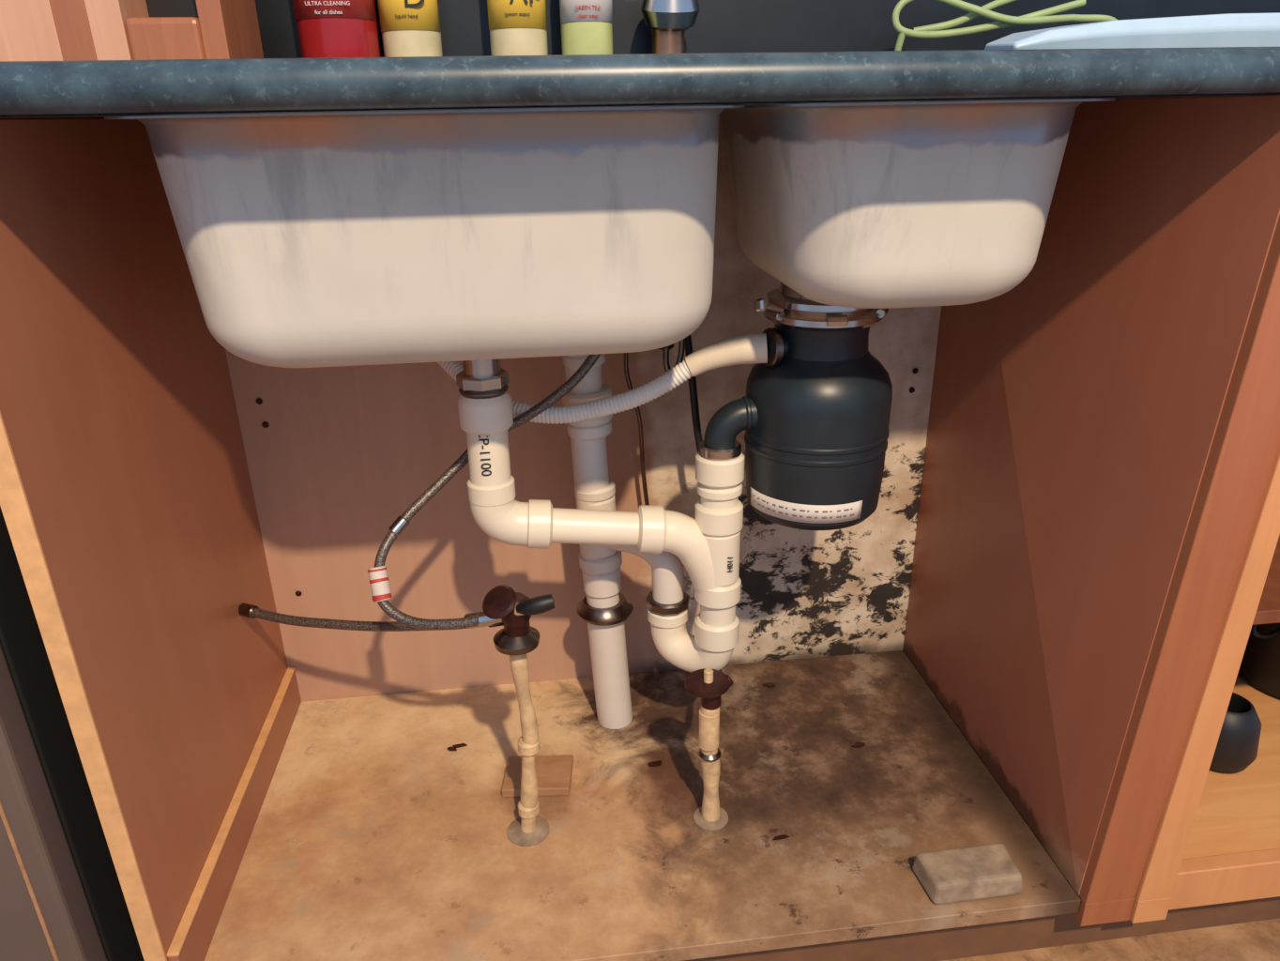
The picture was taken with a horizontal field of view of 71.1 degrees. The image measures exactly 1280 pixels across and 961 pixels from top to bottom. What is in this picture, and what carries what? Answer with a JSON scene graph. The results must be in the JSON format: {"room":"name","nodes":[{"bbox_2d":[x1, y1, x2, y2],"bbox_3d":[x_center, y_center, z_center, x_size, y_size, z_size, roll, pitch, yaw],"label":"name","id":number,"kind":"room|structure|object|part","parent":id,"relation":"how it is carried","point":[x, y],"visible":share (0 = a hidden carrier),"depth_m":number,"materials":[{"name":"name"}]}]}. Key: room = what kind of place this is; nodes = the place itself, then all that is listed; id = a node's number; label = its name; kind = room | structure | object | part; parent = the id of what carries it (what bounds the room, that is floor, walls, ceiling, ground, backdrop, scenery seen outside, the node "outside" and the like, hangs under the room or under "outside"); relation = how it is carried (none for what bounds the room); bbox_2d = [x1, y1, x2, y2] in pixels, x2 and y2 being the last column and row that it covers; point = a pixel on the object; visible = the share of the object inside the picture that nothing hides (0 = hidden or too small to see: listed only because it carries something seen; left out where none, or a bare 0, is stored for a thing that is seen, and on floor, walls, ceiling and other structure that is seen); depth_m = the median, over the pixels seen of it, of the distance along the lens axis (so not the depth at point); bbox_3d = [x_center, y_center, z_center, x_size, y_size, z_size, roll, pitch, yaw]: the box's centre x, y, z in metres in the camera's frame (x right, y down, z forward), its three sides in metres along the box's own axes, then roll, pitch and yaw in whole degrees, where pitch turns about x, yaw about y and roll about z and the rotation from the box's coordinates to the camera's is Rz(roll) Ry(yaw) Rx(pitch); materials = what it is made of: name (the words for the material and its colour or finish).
{"room":"kitchen","nodes":[
{"label":"kitchen","id":0,"kind":"room"},
{"bbox_2d":[917,670,1279,960],"bbox_3d":[0.146,0.971,-0.078,4.400,0.020,3.320,-4,23,-6],"label":"floor","id":1,"kind":"structure","parent":0,"point":[1258,940],"depth_m":0.98,"materials":[{"name":"beige wood"}]},
{"bbox_2d":[0,506,144,960],"bbox_3d":[-0.812,0.128,0.867,0.603,0.850,0.476,-4,23,-6],"label":"dishwasher","id":2,"kind":"object","parent":1,"relation":"on","point":[62,898],"visible":0.2,"depth_m":0.74,"materials":[{"name":"black metal"}]},
{"bbox_3d":[-0.785,0.211,0.666,0.603,0.670,0.034,-4,23,-6],"label":"appliance door","id":3,"kind":"part","parent":2,"relation":"part of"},
{"bbox_2d":[0,95,1279,960],"bbox_3d":[0.397,0.043,1.003,1.757,0.863,0.482,-4,23,-6],"label":"base cabinet","id":4,"kind":"object","parent":1,"relation":"on","point":[1080,456],"visible":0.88,"depth_m":0.95,"materials":[{"name":"laminate"}]},
{"bbox_3d":[-0.467,0.056,0.893,0.016,0.774,0.458,-4,23,-6],"label":"panel","id":5,"kind":"part","parent":4,"relation":"part of","materials":[{"name":"laminate"}]},
{"bbox_2d":[506,653,549,846],"bbox_3d":[-0.129,0.278,0.964,0.048,0.257,0.048,-4,23,-6],"label":"supply pipe","id":6,"kind":"object","parent":4,"relation":"on","point":[529,829],"visible":0.95,"depth_m":0.97,"materials":[{"name":"beige plastic"}]},
{"bbox_2d":[482,584,555,655],"bbox_3d":[-0.119,0.135,0.889,0.071,0.074,0.058,-4,23,-6],"label":"shutoff valve","id":7,"kind":"object","parent":6,"relation":"attached to","point":[515,610],"visible":0.99,"depth_m":0.88,"materials":[{"name":"brown metal"}]},
{"bbox_2d":[238,602,487,631],"bbox_3d":[-0.302,0.146,0.979,0.358,0.075,0.022,8,24,20],"label":"supply hose","id":8,"kind":"object","parent":7,"relation":"attached to","point":[247,610],"visible":0.56,"depth_m":1.00,"materials":[{"name":"metal"}]},
{"bbox_2d":[487,623,503,627],"bbox_3d":[-0.139,0.137,0.900,0.035,0.025,0.017,5,23,15],"label":"outlet","id":9,"kind":"object","parent":7,"relation":"attached to","point":[502,624],"depth_m":0.90,"materials":[{"name":"gold metal"}]},
{"bbox_3d":[-0.136,0.118,0.865,0.034,0.024,0.032,-4,23,-6],"label":"round handle","id":10,"kind":"part","parent":7,"relation":"part of","materials":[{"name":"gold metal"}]},
{"bbox_3d":[-0.115,0.127,0.875,0.021,0.016,0.010,13,26,31],"label":"stem","id":11,"kind":"part","parent":7,"relation":"part of","materials":[{"name":"metal"}]},
{"bbox_3d":[-0.102,0.122,0.869,0.039,0.022,0.018,0,22,3],"label":"lever","id":12,"kind":"part","parent":7,"relation":"part of","materials":[{"name":"black rubber"}]},
{"bbox_2d":[501,754,573,796],"bbox_3d":[-0.124,0.359,1.088,0.082,0.011,0.060,-1,22,-1],"label":"scrap","id":13,"kind":"object","parent":4,"relation":"on","point":[554,772],"visible":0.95,"depth_m":1.08,"materials":[{"name":"brown wood"}]},
{"bbox_3d":[-0.051,-0.061,1.157,0.912,0.774,0.012,-4,23,-6],"label":"panel","id":14,"kind":"part","parent":4,"relation":"part of","materials":[{"name":"brown wood"}]},
{"bbox_2d":[456,353,744,729],"bbox_3d":[-0.040,0.082,1.044,0.295,0.557,0.168,-4,23,-6],"label":"pipes","id":15,"kind":"object","parent":4,"relation":"attached to","point":[707,544],"visible":0.97,"depth_m":0.98,"materials":[{"name":"white plastic"}]},
{"bbox_3d":[-0.046,0.051,0.968,0.140,0.054,0.037,-4,23,-6],"label":"horizontal arm","id":16,"kind":"part","parent":15,"relation":"part of","materials":[{"name":"white plastic"}]},
{"bbox_2d":[0,0,1279,119],"bbox_3d":[-0.038,-0.575,0.736,3.000,0.496,0.575,-4,23,-6],"label":"countertop","id":17,"kind":"structure","parent":4,"relation":"on","point":[747,53],"depth_m":0.58,"materials":[{"name":"stone"}]},
{"bbox_2d":[0,0,263,60],"bbox_3d":[-0.605,-0.489,0.863,0.410,0.200,0.130,-4,23,-6],"label":"wooden crate","id":18,"kind":"object","parent":17,"relation":"on","point":[30,30],"visible":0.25,"depth_m":0.84,"materials":[{"name":"brown wood"}]},
{"bbox_2d":[292,0,380,58],"bbox_3d":[-0.329,-0.547,0.946,0.083,0.234,0.084,-4,23,-6],"label":"dish soap bottle","id":19,"kind":"object","parent":17,"relation":"on","point":[326,28],"visible":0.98,"depth_m":0.94,"materials":[{"name":"red plastic"}]},
{"bbox_2d":[377,0,442,57],"bbox_3d":[-0.255,-0.548,0.972,0.065,0.214,0.066,-4,23,-6],"label":"dish soap bottle","id":20,"kind":"object","parent":17,"relation":"on","point":[408,27],"visible":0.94,"depth_m":0.97,"materials":[{"name":"yellow plastic"}]},
{"bbox_2d":[487,0,548,55],"bbox_3d":[-0.136,-0.550,0.971,0.064,0.214,0.065,-4,23,-6],"label":"dish soap bottle","id":21,"kind":"object","parent":17,"relation":"on","point":[516,27],"visible":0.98,"depth_m":0.97,"materials":[{"name":"yellow plastic"}]},
{"bbox_2d":[489,28,548,55],"bbox_3d":[-0.136,-0.536,0.978,0.063,0.182,0.063,-4,23,-6],"label":"cap","id":22,"kind":"object","parent":21,"relation":"on","point":[504,41],"depth_m":0.97,"materials":[{"name":"beige plastic"}]},
{"bbox_2d":[559,0,612,54],"bbox_3d":[-0.060,-0.550,0.981,0.059,0.204,0.060,-4,23,-6],"label":"dish soap bottle","id":23,"kind":"object","parent":17,"relation":"on","point":[586,25],"visible":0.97,"depth_m":0.98,"materials":[{"name":"green"}]},
{"bbox_2d":[560,21,612,54],"bbox_3d":[-0.060,-0.536,0.988,0.058,0.172,0.058,-4,23,-6],"label":"cap","id":24,"kind":"object","parent":23,"relation":"on","point":[577,38],"depth_m":0.98,"materials":[{"name":"plastic"}]},
{"bbox_2d":[103,98,1115,367],"bbox_3d":[-0.017,-0.239,0.840,0.749,0.204,0.362,-4,23,-6],"label":"sink","id":25,"kind":"object","parent":17,"relation":"in","point":[356,238],"visible":1,"depth_m":0.69,"materials":[{"name":"ceramic"}]},
{"bbox_2d":[103,105,745,367],"bbox_3d":[-0.164,-0.234,0.823,0.454,0.196,0.362,-4,23,-6],"label":"basin","id":26,"kind":"object","parent":25,"relation":"in","point":[356,238],"depth_m":0.67,"materials":[{"name":"ceramic"}]},
{"bbox_2d":[367,353,601,629],"bbox_3d":[-0.109,-0.045,0.935,0.365,0.333,0.134,-19,29,-37],"label":"supply hose","id":27,"kind":"object","parent":25,"relation":"attached to","point":[378,576],"visible":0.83,"depth_m":0.92,"materials":[{"name":"metal"}]},
{"bbox_2d":[367,567,386,572],"bbox_3d":[-0.268,0.091,0.914,0.019,0.009,0.018,-4,23,-6],"label":"print","id":28,"kind":"object","parent":27,"relation":"on","point":[373,570],"depth_m":0.91,"materials":[{"name":"red"}]},
{"bbox_2d":[369,577,388,583],"bbox_3d":[-0.266,0.102,0.913,0.019,0.012,0.018,-4,23,-6],"label":"print","id":29,"kind":"object","parent":27,"relation":"on","point":[373,580],"depth_m":0.91,"materials":[{"name":"red"}]},
{"bbox_2d":[372,593,392,601],"bbox_3d":[-0.263,0.119,0.912,0.019,0.013,0.019,-4,23,-6],"label":"print","id":30,"kind":"object","parent":27,"relation":"on","point":[376,597],"depth_m":0.90,"materials":[{"name":"red paper"}]},
{"bbox_2d":[703,282,892,530],"bbox_3d":[0.179,-0.079,0.946,0.154,0.252,0.183,19,30,40],"label":"garbage disposal","id":31,"kind":"object","parent":25,"relation":"attached to","point":[814,418],"visible":0.94,"depth_m":0.90,"materials":[{"name":"black metal"}]},
{"bbox_2d":[437,333,767,424],"bbox_3d":[-0.074,-0.123,0.957,0.418,0.119,0.068,5,23,15],"label":"hose","id":32,"kind":"object","parent":31,"relation":"attached to","point":[745,348],"visible":0.64,"depth_m":0.93,"materials":[{"name":"white plastic"}]},
{"bbox_3d":[0.128,-0.168,0.869,0.027,0.015,0.008,-14,25,-28],"label":"ring lever","id":33,"kind":"part","parent":31,"relation":"part of","materials":[{"name":"silver metal"}]},
{"bbox_2d":[719,98,1115,308],"bbox_3d":[0.218,-0.270,0.856,0.274,0.166,0.357,-4,23,-6],"label":"basin","id":34,"kind":"object","parent":25,"relation":"in","point":[929,204],"depth_m":0.71,"materials":[{"name":"ceramic"}]},
{"bbox_2d":[640,0,700,53],"bbox_3d":[0.041,-0.590,0.896,0.066,0.339,0.208,-4,23,-6],"label":"faucet","id":35,"kind":"object","parent":17,"relation":"on","point":[668,21],"visible":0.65,"depth_m":0.99,"materials":[{"name":"silver metal"}]},
{"bbox_2d":[254,0,1279,58],"bbox_3d":[-0.072,-0.694,0.988,3.000,0.466,0.014,-4,23,-6],"label":"backsplash","id":36,"kind":"structure","parent":17,"relation":"on","point":[720,26],"depth_m":1.07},
{"bbox_2d":[891,0,1117,50],"bbox_3d":[0.423,-0.519,1.026,0.280,0.096,0.050,-2,22,-1],"label":"cord","id":37,"kind":"object","parent":17,"relation":"on","point":[1041,17],"visible":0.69,"depth_m":1.01,"materials":[{"name":"green plastic"}]},
{"bbox_2d":[984,12,1279,49],"bbox_3d":[0.643,-0.382,0.765,0.767,0.031,0.172,-4,23,-6],"label":"plastic tray","id":38,"kind":"object","parent":17,"relation":"on","point":[1229,29],"visible":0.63,"depth_m":0.66,"materials":[{"name":"white plastic"}]},
{"bbox_3d":[-0.015,0.376,1.081,0.880,0.018,0.464,-4,23,-6],"label":"panel","id":39,"kind":"part","parent":4,"relation":"part of","materials":[{"name":"beige wood"}]},
{"bbox_2d":[447,682,865,840],"bbox_3d":[0.036,0.324,1.178,0.495,0.001,0.287,8,24,21],"label":"debris","id":40,"kind":"object","parent":4,"relation":"on","point":[768,684],"visible":0.86,"depth_m":1.14,"materials":[{"name":"black"}]},
{"bbox_2d":[624,334,721,671],"bbox_3d":[0.074,-0.007,1.018,0.090,0.470,0.275,-10,24,-20],"label":"supply hose","id":41,"kind":"object","parent":4,"relation":"in","point":[686,344],"visible":0.25,"depth_m":1.07,"materials":[{"name":"black rubber"}]},
{"bbox_2d":[693,705,728,830],"bbox_3d":[0.080,0.311,0.995,0.040,0.165,0.040,-4,23,-6],"label":"supply pipe","id":42,"kind":"object","parent":4,"relation":"on","point":[709,816],"visible":0.94,"depth_m":0.99,"materials":[{"name":"beige plastic"}]},
{"bbox_2d":[685,668,733,710],"bbox_3d":[0.072,0.222,0.952,0.048,0.047,0.048,8,24,20],"label":"shutoff valve","id":43,"kind":"object","parent":42,"relation":"attached to","point":[708,684],"visible":1,"depth_m":0.94,"materials":[{"name":"brown metal"}]},
{"bbox_3d":[0.071,0.215,0.950,0.048,0.008,0.048,-4,23,-6],"label":"oval handle","id":44,"kind":"part","parent":43,"relation":"part of","materials":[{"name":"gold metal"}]},
{"bbox_3d":[0.072,0.207,0.947,0.010,0.015,0.010,-4,23,-6],"label":"stem","id":45,"kind":"part","parent":43,"relation":"part of","materials":[{"name":"beige plastic"}]},
{"bbox_2d":[724,673,733,685],"bbox_3d":[0.086,0.221,0.959,0.029,0.025,0.014,-12,25,-24],"label":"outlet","id":46,"kind":"object","parent":43,"relation":"attached to","point":[728,681],"depth_m":0.95,"materials":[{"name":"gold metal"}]},
{"bbox_2d":[912,842,1022,904],"bbox_3d":[0.342,0.406,0.932,0.104,0.026,0.056,-4,23,-6],"label":"sponge","id":47,"kind":"object","parent":4,"relation":"on","point":[984,871],"visible":1,"depth_m":0.92,"materials":[{"name":"beige"}]},
{"bbox_3d":[0.443,-0.011,0.987,0.058,0.754,0.458,-4,23,-6],"label":"panel","id":48,"kind":"part","parent":4,"relation":"part of","materials":[{"name":"laminate"}]},
{"bbox_2d":[1129,446,1279,923],"bbox_3d":[0.867,-0.021,1.031,0.810,0.784,0.474,-4,23,-6],"label":"base cabinet","id":49,"kind":"object","parent":1,"relation":"on","point":[1216,840],"visible":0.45,"depth_m":0.91,"materials":[{"name":"brown wood"}]},
{"bbox_3d":[0.922,0.393,0.962,0.768,0.050,0.018,-4,23,-6],"label":"frame rail","id":50,"kind":"part","parent":49,"relation":"part of","materials":[{"name":"brown wood"}]},
{"bbox_2d":[1209,692,1261,773],"bbox_3d":[0.701,0.295,1.064,0.102,0.080,0.080,-4,23,-6],"label":"coffee mug","id":51,"kind":"object","parent":49,"relation":"on","point":[1237,747],"visible":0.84,"depth_m":1.03,"materials":[{"name":"black ceramic"}]},
{"bbox_2d":[1237,622,1279,698],"bbox_3d":[0.893,0.210,1.206,0.205,0.123,0.184,4,23,13],"label":"cooking pot","id":52,"kind":"object","parent":49,"relation":"on","point":[1259,666],"visible":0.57,"depth_m":1.18,"materials":[{"name":"black metal"}]},
{"bbox_3d":[0.799,0.186,1.142,0.061,0.029,0.016,-12,25,-25],"label":"pot handle","id":53,"kind":"part","parent":52,"relation":"part of","materials":[{"name":"black metal"}]},
{"bbox_2d":[1252,534,1279,624],"bbox_3d":[0.875,0.047,1.089,0.790,0.015,0.380,-4,23,-6],"label":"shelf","id":54,"kind":"object","parent":49,"relation":"attached to","point":[1268,611],"depth_m":0.91,"materials":[{"name":"brown wood"}]}
]}

